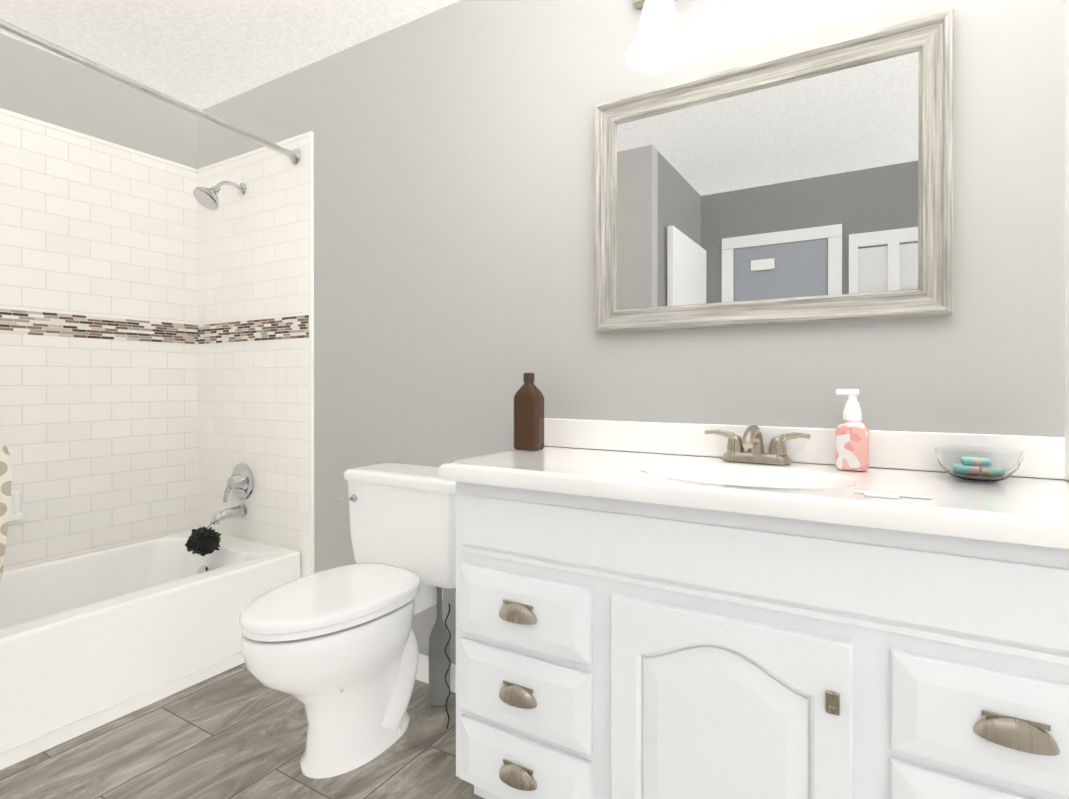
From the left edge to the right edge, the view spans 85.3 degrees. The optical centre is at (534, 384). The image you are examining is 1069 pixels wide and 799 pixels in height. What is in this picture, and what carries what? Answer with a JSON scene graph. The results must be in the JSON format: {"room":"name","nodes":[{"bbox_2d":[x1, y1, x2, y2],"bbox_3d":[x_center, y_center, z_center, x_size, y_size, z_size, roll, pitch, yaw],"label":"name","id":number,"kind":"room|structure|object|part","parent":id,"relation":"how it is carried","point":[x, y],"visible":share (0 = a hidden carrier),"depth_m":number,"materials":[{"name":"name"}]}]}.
{"room":"bathroom","nodes":[
{"label":"bathroom","id":0,"kind":"room"},
{"bbox_2d":[0,33,197,168],"bbox_3d":[-2.135,-0.132,2.200,0.100,2.440,1.650,0,0,31],"label":"wall","id":1,"kind":"structure","parent":0,"point":[40,84],"depth_m":2.49,"materials":[{"name":"grey paint"}]},
{"bbox_2d":[0,108,195,172],"bbox_3d":[-2.057,-1.052,2.215,0.016,0.020,1.538,0,0,31],"label":"trim","id":2,"kind":"structure","parent":1,"relation":"attached to","point":[4,111],"depth_m":2.48,"materials":[{"name":"white tile"}]},
{"bbox_2d":[0,113,197,568],"bbox_3d":[-2.061,0.023,2.215,0.012,2.130,1.550,0,0,31],"label":"wall tile","id":3,"kind":"structure","parent":1,"relation":"attached to","point":[99,439],"depth_m":2.49,"materials":[{"name":"white tile"}]},
{"bbox_2d":[9,489,22,521],"bbox_3d":[-2.038,0.468,2.186,0.057,0.116,0.170,0,0,31],"label":"soap dish","id":4,"kind":"object","parent":3,"relation":"attached to","point":[15,514],"visible":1,"depth_m":2.25,"materials":[{"name":"ceramic"}]},
{"bbox_2d":[0,309,196,343],"bbox_3d":[-2.055,-0.244,2.210,0.002,0.095,1.526,0,0,31],"label":"mosaic","id":5,"kind":"object","parent":3,"relation":"attached to","point":[22,322],"visible":1,"depth_m":2.48},
{"bbox_2d":[0,0,459,109],"bbox_3d":[-0.941,-1.397,0.931,3.445,0.100,2.800,0,0,31],"label":"ceiling","id":6,"kind":"structure","parent":0,"point":[201,54],"depth_m":2.23,"materials":[{"name":"white paint"}]},
{"bbox_2d":[0,663,484,798],"bbox_3d":[-0.941,1.143,0.941,3.445,0.100,2.800,0,0,31],"label":"floor","id":7,"kind":"structure","parent":0,"point":[239,731],"depth_m":1.70,"materials":[{"name":"wood"}]},
{"bbox_2d":[0,528,300,769],"bbox_3d":[-1.716,0.900,2.013,0.786,0.378,1.522,0,0,31],"label":"bathtub","id":8,"kind":"object","parent":7,"relation":"on","point":[91,640],"visible":0.77,"depth_m":2.02,"materials":[{"name":"ceramic"}]},
{"bbox_2d":[197,565,208,573],"bbox_3d":[-1.433,0.816,2.503,0.072,0.068,0.029,0,0,31],"label":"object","id":9,"kind":"object","parent":8,"relation":"attached to","point":[203,568],"visible":0.35,"depth_m":2.50,"materials":[{"name":"silver metal"}]},
{"bbox_2d":[239,463,455,778],"bbox_3d":[-0.530,0.691,1.771,0.520,0.797,0.730,0,0,31],"label":"toilet","id":10,"kind":"object","parent":7,"relation":"on","point":[334,651],"visible":0.96,"depth_m":1.68,"materials":[{"name":"ceramic"}]},
{"bbox_3d":[-0.587,0.620,1.694,0.374,0.053,0.540,0,0,31],"label":"seat","id":11,"kind":"part","parent":10,"relation":"part of","materials":[{"name":"plastic"}]},
{"bbox_3d":[-0.642,0.389,1.994,0.069,0.026,0.024,0,0,31],"label":"handle","id":12,"kind":"part","parent":10,"relation":"part of","materials":[{"name":"silver metal"}]},
{"bbox_3d":[-0.401,0.467,1.986,0.520,0.349,0.228,0,0,31],"label":"tank","id":13,"kind":"part","parent":10,"relation":"part of","materials":[{"name":"ceramic"}]},
{"bbox_2d":[416,653,455,692],"bbox_3d":[-0.446,1.041,2.151,1.125,0.095,0.013,0,0,31],"label":"baseboard","id":14,"kind":"structure","parent":7,"relation":"on","point":[422,674],"depth_m":2.10,"materials":[{"name":"white wood"}]},
{"bbox_2d":[429,586,449,705],"bbox_3d":[-0.327,0.881,1.992,0.074,0.414,0.074,0,0,31],"label":"bottle","id":15,"kind":"object","parent":7,"relation":"on","point":[439,662],"visible":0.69,"depth_m":1.96,"materials":[{"name":"grey glass"}]},
{"bbox_2d":[444,603,450,728],"bbox_3d":[-0.273,0.887,1.823,0.016,0.396,0.016,0,0,31],"label":"cord","id":16,"kind":"object","parent":7,"relation":"on","point":[448,668],"visible":1,"depth_m":1.82,"materials":[{"name":"black plastic"}]},
{"bbox_2d":[439,418,1068,798],"bbox_3d":[0.433,0.600,1.338,1.287,0.983,0.504,0,0,31],"label":"bathroom vanity","id":17,"kind":"object","parent":7,"relation":"on","point":[657,610],"visible":0.98,"depth_m":1.13,"materials":[{"name":"paint"}]},
{"bbox_2d":[514,373,543,450],"bbox_3d":[-0.017,0.079,1.742,0.088,0.230,0.058,0,0,31],"label":"bottle","id":18,"kind":"object","parent":17,"relation":"on","point":[529,416],"visible":1,"depth_m":1.72,"materials":[{"name":"brown glass"}]},
{"bbox_3d":[0.362,0.724,1.133,0.452,0.542,0.022,0,0,31],"label":"door","id":19,"kind":"part","parent":17,"relation":"part of","materials":[{"name":"paint"}]},
{"bbox_2d":[704,425,810,464],"bbox_3d":[0.540,0.147,1.435,0.254,0.096,0.150,0,0,31],"label":"faucet","id":20,"kind":"object","parent":17,"relation":"on","point":[752,441],"visible":0.98,"depth_m":1.45,"materials":[{"name":"silver metal"}]},
{"bbox_3d":[0.339,0.724,1.146,1.224,0.542,0.023,0,0,31],"label":"drawer","id":21,"kind":"part","parent":17,"relation":"part of","materials":[{"name":"paint"}]},
{"bbox_2d":[835,389,868,470],"bbox_3d":[0.741,0.103,1.353,0.068,0.186,0.068,0,0,31],"label":"soap dispenser","id":22,"kind":"object","parent":17,"relation":"on","point":[852,441],"visible":0.96,"depth_m":1.33,"materials":[{"name":"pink plastic"}]},
{"bbox_2d":[854,490,932,498],"bbox_3d":[0.639,0.198,1.035,0.120,0.002,0.045,0,0,31],"label":"file","id":23,"kind":"object","parent":17,"relation":"on","point":[882,494],"visible":1,"depth_m":1.03,"materials":[{"name":"paper"}]},
{"bbox_2d":[934,445,1024,481],"bbox_3d":[0.922,0.166,1.207,0.150,0.062,0.150,0,0,31],"label":"glass bowl","id":24,"kind":"object","parent":17,"relation":"on","point":[982,464],"visible":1,"depth_m":1.16,"materials":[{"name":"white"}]},
{"bbox_2d":[198,0,1065,664],"bbox_3d":[-0.260,-0.131,2.079,3.445,2.440,0.138,0,0,31],"label":"wall","id":25,"kind":"structure","parent":0,"point":[452,224],"depth_m":1.64,"materials":[{"name":"grey paint"}]},
{"bbox_2d":[197,137,308,576],"bbox_3d":[-1.304,0.021,2.659,0.833,2.130,0.012,0,0,31],"label":"wall tile","id":26,"kind":"structure","parent":25,"relation":"attached to","point":[253,264],"depth_m":2.62,"materials":[{"name":"white tile"}]},
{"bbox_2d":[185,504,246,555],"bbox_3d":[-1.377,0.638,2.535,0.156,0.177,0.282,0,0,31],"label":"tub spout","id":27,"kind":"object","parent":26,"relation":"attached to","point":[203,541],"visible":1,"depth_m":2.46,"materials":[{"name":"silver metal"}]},
{"bbox_2d":[193,181,245,209],"bbox_3d":[-1.400,-0.849,2.580,0.114,0.158,0.218,0,0,31],"label":"shower head","id":28,"kind":"object","parent":26,"relation":"attached to","point":[207,198],"visible":1,"depth_m":2.53},
{"bbox_2d":[223,463,253,501],"bbox_3d":[-1.366,0.447,2.643,0.168,0.170,0.080,0,0,31],"label":"tub valve","id":29,"kind":"object","parent":26,"relation":"attached to","point":[240,482],"visible":1,"depth_m":2.64,"materials":[{"name":"silver metal"}]},
{"bbox_2d":[197,315,308,343],"bbox_3d":[-1.308,-0.246,2.652,0.833,0.095,0.002,0,0,31],"label":"mosaic","id":30,"kind":"object","parent":26,"relation":"attached to","point":[294,327],"depth_m":2.62},
{"bbox_2d":[196,131,313,573],"bbox_3d":[-1.289,0.011,2.648,0.835,2.150,0.016,0,0,31],"label":"trim","id":31,"kind":"structure","parent":25,"relation":"attached to","point":[310,134],"depth_m":2.43,"materials":[{"name":"white tile"}]},
{"bbox_2d":[625,0,692,71],"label":"sconce","id":32,"kind":"object","parent":25,"relation":"attached to","point":[661,43],"depth_m":1.57,"materials":[{"name":"white glass"}]},
{"label":"glass","id":33,"kind":"part","parent":25,"relation":"part of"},
{"bbox_3d":[0.563,-0.499,1.529,0.880,0.680,0.037,0,0,31],"label":"mirror","id":34,"kind":"part","parent":25,"relation":"part of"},
{"bbox_2d":[1064,0,1068,480],"bbox_3d":[0.470,-0.123,0.037,0.100,2.440,2.700,0,0,31],"label":"wall","id":35,"kind":"structure","parent":0,"point":[1067,275],"depth_m":1.21,"materials":[{"name":"white paint"}]},
{"bbox_3d":[-1.715,-0.127,1.048,1.800,2.440,0.100,0,0,31],"label":"wall","id":36,"kind":"structure","parent":0,"visible":0},
{"bbox_3d":[-2.085,0.027,1.334,0.848,2.130,0.012,0,0,31],"label":"wall tile","id":37,"kind":"structure","parent":36,"relation":"attached to","visible":0},
{"bbox_2d":[0,19,300,163],"bbox_3d":[-1.409,-1.013,1.822,0.064,0.149,1.524,0,0,31],"label":"shower rod","id":38,"kind":"object","parent":37,"relation":"attached to","point":[294,155],"visible":1,"depth_m":1.95,"materials":[{"name":"silver metal"}]},
{"bbox_2d":[0,441,11,583],"bbox_3d":[-1.714,-0.117,1.494,0.143,1.755,0.587,0,0,31],"label":"shower curtain","id":39,"kind":"object","parent":38,"relation":"hanging from","point":[5,476],"visible":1,"depth_m":1.76,"materials":[{"name":"white fabric"}]}
]}

